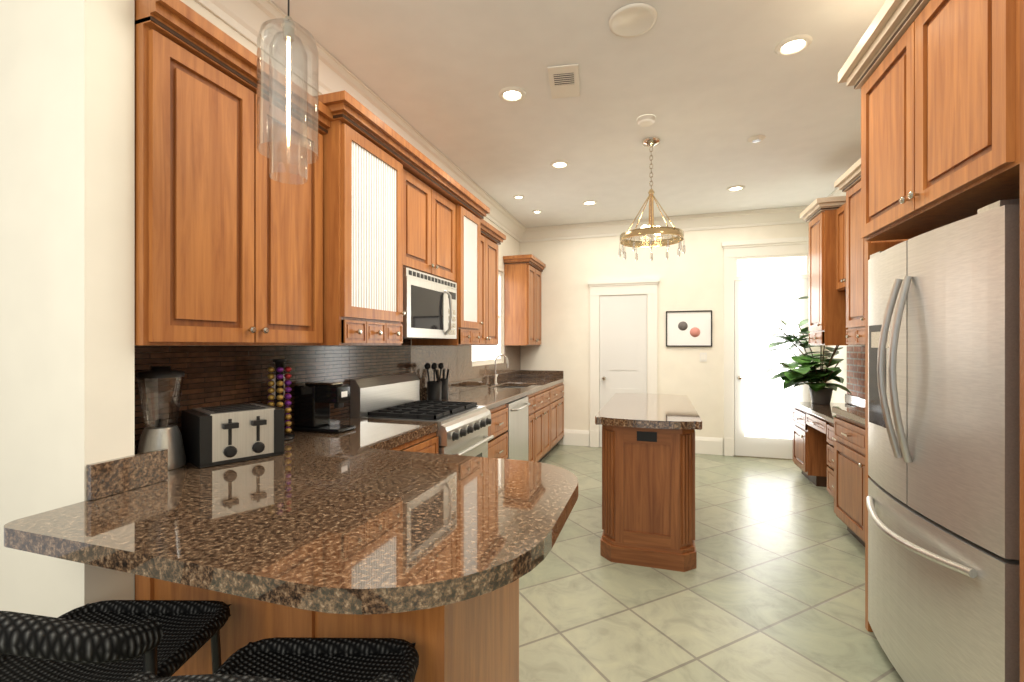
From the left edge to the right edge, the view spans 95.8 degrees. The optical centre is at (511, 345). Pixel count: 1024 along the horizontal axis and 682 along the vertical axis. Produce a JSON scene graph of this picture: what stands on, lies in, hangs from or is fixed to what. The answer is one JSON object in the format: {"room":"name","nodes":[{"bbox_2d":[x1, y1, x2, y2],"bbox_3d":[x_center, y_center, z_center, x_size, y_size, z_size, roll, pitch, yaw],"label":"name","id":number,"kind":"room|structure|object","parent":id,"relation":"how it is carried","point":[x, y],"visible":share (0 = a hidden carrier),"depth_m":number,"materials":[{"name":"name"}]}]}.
{"room":"kitchen","nodes":[
{"label":"kitchen","id":0,"kind":"room"},
{"bbox_2d":[0,0,134,617],"bbox_3d":[-2.232,-0.130,1.733,2.100,3.000,0.136,0,0,18],"label":"wall","id":1,"kind":"structure","parent":0,"point":[67,241],"depth_m":1.41,"materials":[{"name":"beige paint"}]},
{"bbox_2d":[135,0,519,365],"bbox_3d":[-0.727,-0.130,4.161,0.150,3.000,5.400,0,0,18],"label":"wall","id":2,"kind":"structure","parent":0,"point":[509,246],"depth_m":2.47,"materials":[{"name":"beige paint"}]},
{"bbox_2d":[135,4,270,344],"bbox_3d":[-1.242,-0.529,1.746,0.318,1.058,0.471,0,0,18],"label":"upper cabinet","id":3,"kind":"object","parent":2,"relation":"attached to","point":[235,244],"depth_m":1.63,"materials":[{"name":"brown wood"}]},
{"bbox_2d":[271,88,314,344],"bbox_3d":[-1.135,-0.529,2.082,0.318,1.058,0.471,0,0,18],"label":"upper cabinet","id":4,"kind":"object","parent":2,"relation":"attached to","point":[293,203],"depth_m":2.06,"materials":[{"name":"brown wood"}]},
{"bbox_2d":[135,339,520,454],"bbox_3d":[-0.672,0.203,4.065,0.009,0.501,5.246,0,0,18],"label":"backsplash","id":5,"kind":"structure","parent":2,"relation":"attached to","point":[223,375],"depth_m":2.31,"materials":[{"name":"tile"}]},
{"bbox_2d":[272,377,284,398],"bbox_3d":[-1.196,0.210,2.369,0.008,0.120,0.080,0,0,18],"label":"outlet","id":6,"kind":"object","parent":5,"relation":"attached to","point":[274,387],"visible":0.1,"depth_m":2.34,"materials":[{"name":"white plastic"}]},
{"bbox_2d":[304,100,414,344],"bbox_3d":[-0.931,-0.559,2.564,0.418,1.118,0.712,0,0,18],"label":"upper cabinet","id":7,"kind":"object","parent":2,"relation":"attached to","point":[365,187],"depth_m":2.36,"materials":[{"name":"brown wood"}]},
{"bbox_2d":[195,0,526,242],"bbox_3d":[-0.618,-1.544,4.048,0.127,0.168,5.250,0,0,18],"label":"crown molding","id":8,"kind":"structure","parent":2,"relation":"attached to","point":[246,19],"depth_m":2.72,"materials":[{"name":"white"}]},
{"bbox_2d":[415,168,438,276],"bbox_3d":[-0.789,-0.799,3.064,0.388,0.638,0.469,0,0,18],"label":"upper cabinet","id":9,"kind":"object","parent":2,"relation":"attached to","point":[426,190],"depth_m":3.11,"materials":[{"name":"brown wood"}]},
{"bbox_2d":[401,267,456,338],"bbox_3d":[-0.698,-0.263,3.219,0.469,0.425,0.740,0,0,18],"label":"microwave","id":10,"kind":"object","parent":9,"relation":"attached to","point":[430,305],"visible":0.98,"depth_m":3.08,"materials":[{"name":"metal"}]},
{"bbox_2d":[439,184,454,281],"bbox_3d":[-0.684,-0.799,3.398,0.388,0.638,0.469,0,0,18],"label":"upper cabinet","id":11,"kind":"object","parent":2,"relation":"attached to","point":[446,201],"depth_m":3.40,"materials":[{"name":"brown wood"}]},
{"bbox_2d":[415,196,486,344],"bbox_3d":[-0.531,-0.559,3.832,0.418,1.118,0.592,0,0,18],"label":"upper cabinet","id":12,"kind":"object","parent":2,"relation":"attached to","point":[470,226],"depth_m":3.76,"materials":[{"name":"brown wood"}]},
{"bbox_2d":[471,271,501,365],"bbox_3d":[-0.335,-0.355,5.390,0.100,1.146,1.076,0,0,18],"label":"window","id":13,"kind":"structure","parent":2,"relation":"in","point":[484,354],"depth_m":5.75,"materials":[{"name":"white glass"}]},
{"bbox_2d":[487,232,490,344],"bbox_3d":[-0.446,-0.529,4.269,0.318,1.058,0.434,0,0,18],"label":"upper cabinet","id":14,"kind":"object","parent":2,"relation":"attached to","point":[488,233],"depth_m":4.45,"materials":[{"name":"brown wood"}]},
{"bbox_2d":[491,236,498,344],"bbox_3d":[-0.351,-0.529,4.570,0.318,1.058,0.434,0,0,18],"label":"upper cabinet","id":15,"kind":"object","parent":2,"relation":"attached to","point":[494,243],"depth_m":4.61,"materials":[{"name":"brown wood"}]},
{"bbox_2d":[504,260,538,344],"bbox_3d":[0.115,-0.529,6.049,0.318,1.058,0.408,0,0,18],"label":"upper cabinet","id":16,"kind":"object","parent":2,"relation":"attached to","point":[521,277],"depth_m":5.87,"materials":[{"name":"brown wood"}]},
{"bbox_2d":[539,268,542,344],"bbox_3d":[0.203,-0.529,6.326,0.318,1.058,0.408,0,0,18],"label":"upper cabinet","id":17,"kind":"object","parent":2,"relation":"attached to","point":[540,269],"depth_m":6.40,"materials":[{"name":"brown wood"}]},
{"bbox_2d":[271,0,885,227],"bbox_3d":[-0.058,-1.680,2.561,5.750,0.100,8.050,0,0,18],"label":"ceiling","id":18,"kind":"structure","parent":0,"point":[712,86],"depth_m":3.00,"materials":[{"name":"white paint"}]},
{"bbox_2d":[257,0,318,183],"bbox_3d":[-0.723,-1.084,1.497,0.180,1.088,0.180,0,0,18],"label":"glass pendant light","id":19,"kind":"object","parent":18,"relation":"hanging from","point":[288,27],"visible":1,"depth_m":1.47,"materials":[{"name":"clear glass"}]},
{"bbox_2d":[499,87,525,101],"bbox_3d":[0.002,-1.622,2.998,0.178,0.012,0.178,0,0,18],"label":"recessed light","id":20,"kind":"object","parent":18,"relation":"in","point":[509,94],"visible":1,"depth_m":2.99,"materials":[{"name":"white"}]},
{"bbox_2d":[513,195,524,198],"bbox_3d":[0.075,-1.622,5.062,0.128,0.012,0.128,0,0,18],"label":"recessed light","id":21,"kind":"object","parent":18,"relation":"in","point":[518,196],"visible":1,"depth_m":5.04,"materials":[{"name":"white"}]},
{"bbox_2d":[550,160,569,168],"bbox_3d":[0.429,-1.622,4.153,0.178,0.012,0.178,0,0,18],"label":"recessed light","id":22,"kind":"object","parent":18,"relation":"in","point":[559,164],"visible":0.98,"depth_m":4.15,"materials":[{"name":"white"}]},
{"bbox_2d":[547,64,579,98],"bbox_3d":[0.323,-1.623,2.855,0.180,0.011,0.340,0,0,10],"label":"ceiling vent","id":23,"kind":"object","parent":18,"relation":"in","point":[564,81],"visible":1,"depth_m":2.83,"materials":[{"name":"white metal"}]},
{"bbox_2d":[582,200,596,205],"bbox_3d":[0.885,-1.622,5.268,0.178,0.012,0.178,0,0,18],"label":"recessed light","id":24,"kind":"object","parent":18,"relation":"in","point":[590,202],"visible":0.96,"depth_m":5.25,"materials":[{"name":"white"}]},
{"bbox_2d":[609,3,656,37],"bbox_3d":[0.604,-1.622,2.316,0.236,0.012,0.236,0,0,18],"label":"ceiling speaker","id":25,"kind":"object","parent":18,"relation":"attached to","point":[633,20],"visible":0.98,"depth_m":2.30,"materials":[{"name":"white plastic"}]},
{"bbox_2d":[637,114,655,126],"bbox_3d":[0.964,-1.611,3.324,0.130,0.035,0.130,0,0,18],"label":"smoke detector","id":26,"kind":"object","parent":18,"relation":"attached to","point":[645,120],"visible":1,"depth_m":3.29,"materials":[{"name":"white plastic"}]},
{"bbox_2d":[618,137,684,261],"bbox_3d":[1.110,-1.169,3.687,0.512,0.918,0.509,0,0,18],"label":"chandelier","id":27,"kind":"object","parent":18,"relation":"hanging from","point":[650,228],"visible":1,"depth_m":3.66,"materials":[{"name":"gold metal"}]},
{"bbox_2d":[726,185,744,191],"bbox_3d":[2.316,-1.622,4.785,0.178,0.012,0.178,0,0,18],"label":"recessed light","id":28,"kind":"object","parent":18,"relation":"in","point":[736,188],"visible":0.98,"depth_m":4.78,"materials":[{"name":"white"}]},
{"bbox_2d":[747,135,765,142],"bbox_3d":[1.924,-1.618,3.640,0.130,0.020,0.128,0,0,18],"label":"recessed light","id":29,"kind":"object","parent":18,"relation":"in","point":[756,138],"visible":0.98,"depth_m":3.61,"materials":[{"name":"white"}]},
{"bbox_2d":[774,34,812,55],"bbox_3d":[1.525,-1.622,2.508,0.178,0.012,0.178,0,0,18],"label":"recessed light","id":30,"kind":"object","parent":18,"relation":"in","point":[793,45],"visible":1,"depth_m":2.50,"materials":[{"name":"white"}]},
{"bbox_2d":[520,223,826,454],"bbox_3d":[1.931,-0.130,6.075,4.070,3.000,0.150,0,0,18],"label":"wall","id":31,"kind":"structure","parent":0,"point":[691,278],"depth_m":6.02,"materials":[{"name":"beige paint"}]},
{"bbox_2d":[563,429,588,445],"bbox_3d":[0.878,1.262,6.317,0.355,0.213,0.018,0,0,18],"label":"baseboard","id":32,"kind":"structure","parent":31,"relation":"attached to","point":[571,437],"depth_m":6.31,"materials":[{"name":"white"}]},
{"bbox_2d":[588,278,658,446],"bbox_3d":[1.461,0.249,6.097,0.920,2.238,0.087,0,0,18],"label":"door","id":33,"kind":"structure","parent":31,"relation":"in","point":[628,342],"depth_m":6.13,"materials":[{"name":"white wood"}]},
{"bbox_2d":[527,206,808,241],"bbox_3d":[1.894,-1.544,5.940,3.480,0.168,0.125,0,0,18],"label":"crown molding","id":34,"kind":"structure","parent":31,"relation":"attached to","point":[786,215],"depth_m":5.85,"materials":[{"name":"white paint"}]},
{"bbox_2d":[666,310,711,346],"bbox_3d":[2.248,-0.212,5.882,0.550,0.455,0.025,0,0,18],"label":"picture frame","id":35,"kind":"object","parent":31,"relation":"attached to","point":[688,328],"visible":0.98,"depth_m":5.88,"materials":[{"name":"black"}]},
{"bbox_2d":[700,353,706,361],"bbox_3d":[2.415,0.147,5.837,0.080,0.115,0.009,0,0,18],"label":"light switch","id":36,"kind":"object","parent":31,"relation":"attached to","point":[703,357],"visible":1,"depth_m":5.83,"materials":[{"name":"white plastic"}]},
{"bbox_2d":[695,436,722,454],"bbox_3d":[2.261,1.262,5.881,0.765,0.213,0.018,0,0,18],"label":"baseboard","id":37,"kind":"structure","parent":31,"relation":"attached to","point":[709,445],"depth_m":5.81,"materials":[{"name":"white"}]},
{"bbox_2d":[722,236,819,459],"bbox_3d":[3.130,0.042,5.567,1.100,2.653,0.095,0,0,18],"label":"door","id":38,"kind":"structure","parent":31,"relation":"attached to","point":[758,407],"depth_m":5.63,"materials":[{"name":"glass"},{"name":"white painted wood"},{"name":"nickel"}]},
{"bbox_2d":[519,444,903,681],"bbox_3d":[-0.058,1.420,2.561,5.750,0.100,8.050,0,0,18],"label":"floor","id":39,"kind":"structure","parent":0,"point":[770,587],"depth_m":2.52,"materials":[{"name":"beige tile"}]},
{"bbox_2d":[0,600,230,681],"bbox_3d":[-0.994,0.930,1.086,0.539,0.882,0.550,0,0,18],"label":"bar stool","id":40,"kind":"object","parent":39,"relation":"on","point":[114,641],"visible":0.98,"depth_m":1.06,"materials":[{"name":"black"}]},
{"bbox_2d":[126,637,418,681],"bbox_3d":[-0.439,0.930,0.916,0.539,0.882,0.550,0,0,18],"label":"bar stool","id":41,"kind":"object","parent":39,"relation":"on","point":[289,659],"visible":1,"depth_m":1.08,"materials":[{"name":"black"}]},
{"bbox_2d":[135,574,518,681],"bbox_3d":[-0.709,0.938,1.702,1.360,0.864,0.719,0,0,18],"label":"base cabinet","id":42,"kind":"object","parent":39,"relation":"on","point":[475,639],"depth_m":1.34,"materials":[{"name":"brown wood"}]},
{"bbox_2d":[4,417,577,614],"bbox_3d":[-0.529,0.479,1.843,1.618,0.048,1.758,0,0,18],"label":"countertop","id":43,"kind":"structure","parent":42,"relation":"on","point":[361,518],"depth_m":1.18,"materials":[{"name":"stone"}]},
{"bbox_2d":[137,366,185,469],"bbox_3d":[-1.307,0.266,1.723,0.156,0.375,0.156,0,0,18],"label":"blender","id":44,"kind":"object","parent":43,"relation":"on","point":[161,434],"visible":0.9,"depth_m":1.69,"materials":[{"name":"metal"}]},
{"bbox_2d":[182,403,283,467],"bbox_3d":[-1.139,0.354,1.897,0.283,0.197,0.300,0,0,42],"label":"toaster","id":45,"kind":"object","parent":43,"relation":"on","point":[218,435],"visible":0.98,"depth_m":1.81,"materials":[{"name":"metal"}]},
{"bbox_2d":[267,359,293,440],"bbox_3d":[-1.128,0.261,2.243,0.130,0.385,0.130,0,0,18],"label":"holder","id":46,"kind":"object","parent":43,"relation":"on","point":[279,382],"visible":0.77,"depth_m":2.23,"materials":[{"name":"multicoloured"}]},
{"bbox_2d":[293,381,355,433],"bbox_3d":[-1.005,0.326,2.482,0.290,0.255,0.150,0,0,18],"label":"coffee machine","id":47,"kind":"object","parent":43,"relation":"on","point":[313,400],"visible":1,"depth_m":2.44,"materials":[{"name":"black plastic"}]},
{"bbox_2d":[389,432,438,453],"bbox_3d":[-0.849,0.938,2.458,0.638,0.864,0.774,0,0,18],"label":"base cabinet","id":48,"kind":"object","parent":39,"relation":"on","point":[429,443],"depth_m":2.56,"materials":[{"name":"brown wood"}]},
{"bbox_2d":[350,373,493,457],"bbox_3d":[-0.567,0.792,3.178,0.720,1.155,0.756,0,0,18],"label":"range","id":49,"kind":"object","parent":39,"relation":"on","point":[462,428],"visible":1,"depth_m":3.07,"materials":[{"name":"metal"}]},
{"bbox_2d":[488,404,507,458],"bbox_3d":[-0.418,0.938,3.825,0.638,0.864,0.556,0,0,18],"label":"base cabinet","id":50,"kind":"object","parent":39,"relation":"on","point":[497,446],"depth_m":3.76,"materials":[{"name":"brown wood"}]},
{"bbox_2d":[506,396,529,460],"bbox_3d":[-0.208,0.939,4.386,0.701,0.862,0.632,0,0,18],"label":"dishwasher","id":51,"kind":"object","parent":39,"relation":"on","point":[517,430],"visible":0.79,"depth_m":4.27,"materials":[{"name":"metal"}]},
{"bbox_2d":[502,382,563,450],"bbox_3d":[0.274,0.938,6.020,0.638,0.864,0.949,0,0,18],"label":"base cabinet","id":52,"kind":"object","parent":39,"relation":"on","point":[552,396],"depth_m":5.85,"materials":[{"name":"brown wood"}]},
{"bbox_2d":[442,378,563,409],"bbox_3d":[-0.047,0.479,5.016,0.630,0.048,3.056,0,0,18],"label":"countertop","id":53,"kind":"structure","parent":52,"relation":"on","point":[491,396],"depth_m":4.56,"materials":[{"name":"stone"}]},
{"bbox_2d":[86,370,563,499],"bbox_3d":[-0.392,0.402,3.907,0.618,0.103,5.380,0,0,18],"label":"backsplash","id":54,"kind":"structure","parent":53,"relation":"on","point":[113,476],"depth_m":1.48,"materials":[{"name":"stone"}]},
{"bbox_2d":[424,363,443,400],"bbox_3d":[-0.632,0.297,3.764,0.169,0.311,0.171,0,0,18],"label":"utensil crock","id":55,"kind":"object","parent":53,"relation":"on","point":[434,390],"visible":0.98,"depth_m":3.71,"materials":[{"name":"black metal"}]},
{"bbox_2d":[435,369,449,398],"bbox_3d":[-0.590,0.327,3.940,0.120,0.252,0.135,0,0,18],"label":"utensil holder","id":56,"kind":"object","parent":53,"relation":"on","point":[444,380],"visible":0.79,"depth_m":3.90,"materials":[{"name":"black metal"}]},
{"bbox_2d":[493,354,507,384],"bbox_3d":[-0.123,0.276,5.378,0.191,0.354,0.123,0,0,18],"label":"faucet","id":57,"kind":"object","parent":53,"relation":"on","point":[495,377],"visible":0.98,"depth_m":5.35,"materials":[{"name":"silver metal"}]},
{"bbox_2d":[528,391,538,461],"bbox_3d":[-0.092,0.938,4.858,0.638,0.864,0.331,0,0,18],"label":"base cabinet","id":58,"kind":"object","parent":39,"relation":"on","point":[533,409],"depth_m":4.80,"materials":[{"name":"brown wood"}]},
{"bbox_2d":[539,402,550,461],"bbox_3d":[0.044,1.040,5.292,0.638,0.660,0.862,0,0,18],"label":"base cabinet","id":59,"kind":"object","parent":39,"relation":"on","point":[544,411],"depth_m":5.28,"materials":[{"name":"brown wood"}]},
{"bbox_2d":[600,425,695,571],"bbox_3d":[1.066,0.938,3.596,0.584,0.865,1.544,0,0,18],"label":"kitchen island","id":60,"kind":"object","parent":39,"relation":"on","point":[648,497],"visible":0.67,"depth_m":2.88,"materials":[{"name":"red wood"}]},
{"bbox_2d":[595,393,701,429],"bbox_3d":[1.066,0.479,3.596,0.640,0.048,1.650,0,0,18],"label":"island countertop","id":61,"kind":"structure","parent":60,"relation":"on","point":[655,411],"depth_m":3.14,"materials":[{"name":"stone"}]},
{"bbox_2d":[792,406,823,486],"bbox_3d":[3.192,1.008,4.676,0.518,0.724,0.480,0,0,18],"label":"base cabinet","id":62,"kind":"object","parent":39,"relation":"on","point":[808,428],"depth_m":4.52,"materials":[{"name":"red wood"}]},
{"bbox_2d":[824,419,831,495],"bbox_3d":[2.859,1.008,3.619,0.518,0.724,0.578,0,0,18],"label":"base cabinet","id":63,"kind":"object","parent":39,"relation":"on","point":[830,456],"depth_m":3.94,"materials":[{"name":"red wood"}]},
{"bbox_2d":[832,414,859,541],"bbox_3d":[2.609,0.938,3.041,0.647,0.864,0.671,0,0,18],"label":"base cabinet","id":64,"kind":"object","parent":39,"relation":"on","point":[845,431],"depth_m":3.22,"materials":[{"name":"red wood"}]},
{"bbox_2d":[791,394,864,422],"bbox_3d":[3.019,0.574,4.134,0.523,0.138,1.658,0,0,18],"label":"countertop","id":65,"kind":"structure","parent":64,"relation":"on","point":[823,411],"depth_m":4.56,"materials":[{"name":"stone"}]},
{"bbox_2d":[755,296,851,403],"bbox_3d":[3.047,0.043,4.850,0.803,1.120,1.241,0,0,18],"label":"plant","id":66,"kind":"object","parent":65,"relation":"on","point":[807,372],"visible":0.96,"depth_m":4.77,"materials":[{"name":"green plant"}]},
{"bbox_2d":[832,406,864,424],"bbox_3d":[2.501,0.429,2.714,0.658,0.148,1.360,0,0,18],"label":"countertop","id":67,"kind":"structure","parent":64,"relation":"on","point":[856,414],"depth_m":3.19,"materials":[{"name":"stone"}]},
{"bbox_2d":[860,423,864,546],"bbox_3d":[2.426,0.938,2.460,0.647,0.864,0.831,0,0,18],"label":"base cabinet","id":68,"kind":"object","parent":39,"relation":"on","point":[862,427],"depth_m":2.97,"materials":[{"name":"red wood"}]},
{"bbox_2d":[838,0,1023,681],"bbox_3d":[1.941,0.018,1.598,1.055,2.705,1.095,0,0,18],"label":"cabinet","id":69,"kind":"object","parent":39,"relation":"on","point":[939,84],"visible":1,"depth_m":1.60,"materials":[{"name":"brown wood"}]},
{"bbox_2d":[866,199,1019,681],"bbox_3d":[1.938,0.472,1.649,1.035,1.795,0.910,0,0,18],"label":"refrigerator","id":70,"kind":"object","parent":39,"relation":"on","point":[943,501],"visible":1,"depth_m":1.55,"materials":[{"name":"metal"}]},
{"bbox_2d":[827,345,864,402],"bbox_3d":[2.613,-0.130,1.719,0.150,3.000,8.050,0,0,18],"label":"wall","id":71,"kind":"structure","parent":0,"point":[838,395],"depth_m":5.01,"materials":[{"name":"beige paint"}]},
{"bbox_2d":[804,202,839,344],"bbox_3d":[3.104,-0.629,4.311,0.468,1.258,0.491,0,0,18],"label":"upper cabinet","id":72,"kind":"object","parent":71,"relation":"attached to","point":[824,299],"depth_m":4.23,"materials":[{"name":"brown wood"}]},
{"bbox_2d":[828,187,845,196],"bbox_3d":[2.459,-1.544,1.689,0.127,0.168,7.900,0,0,18],"label":"crown molding","id":73,"kind":"structure","parent":71,"relation":"attached to","point":[837,192],"depth_m":4.84,"materials":[{"name":"white"}]},
{"bbox_2d":[836,202,839,289],"bbox_3d":[3.018,-0.874,3.872,0.368,0.768,0.540,0,0,18],"label":"upper cabinet","id":74,"kind":"object","parent":71,"relation":"attached to","point":[837,242],"depth_m":4.13,"materials":[{"name":"brown wood"}]},
{"bbox_2d":[847,346,864,397],"bbox_3d":[3.060,0.058,3.408,0.009,1.091,3.020,0,0,18],"label":"backsplash","id":75,"kind":"structure","parent":71,"relation":"attached to","point":[855,370],"depth_m":4.61,"materials":[{"name":"brick"}]},
{"bbox_2d":[840,170,908,344],"bbox_3d":[2.835,-0.629,3.458,0.468,1.258,0.501,0,0,18],"label":"upper cabinet","id":76,"kind":"object","parent":71,"relation":"attached to","point":[852,247],"depth_m":3.57,"materials":[{"name":"brown wood"}]}
]}

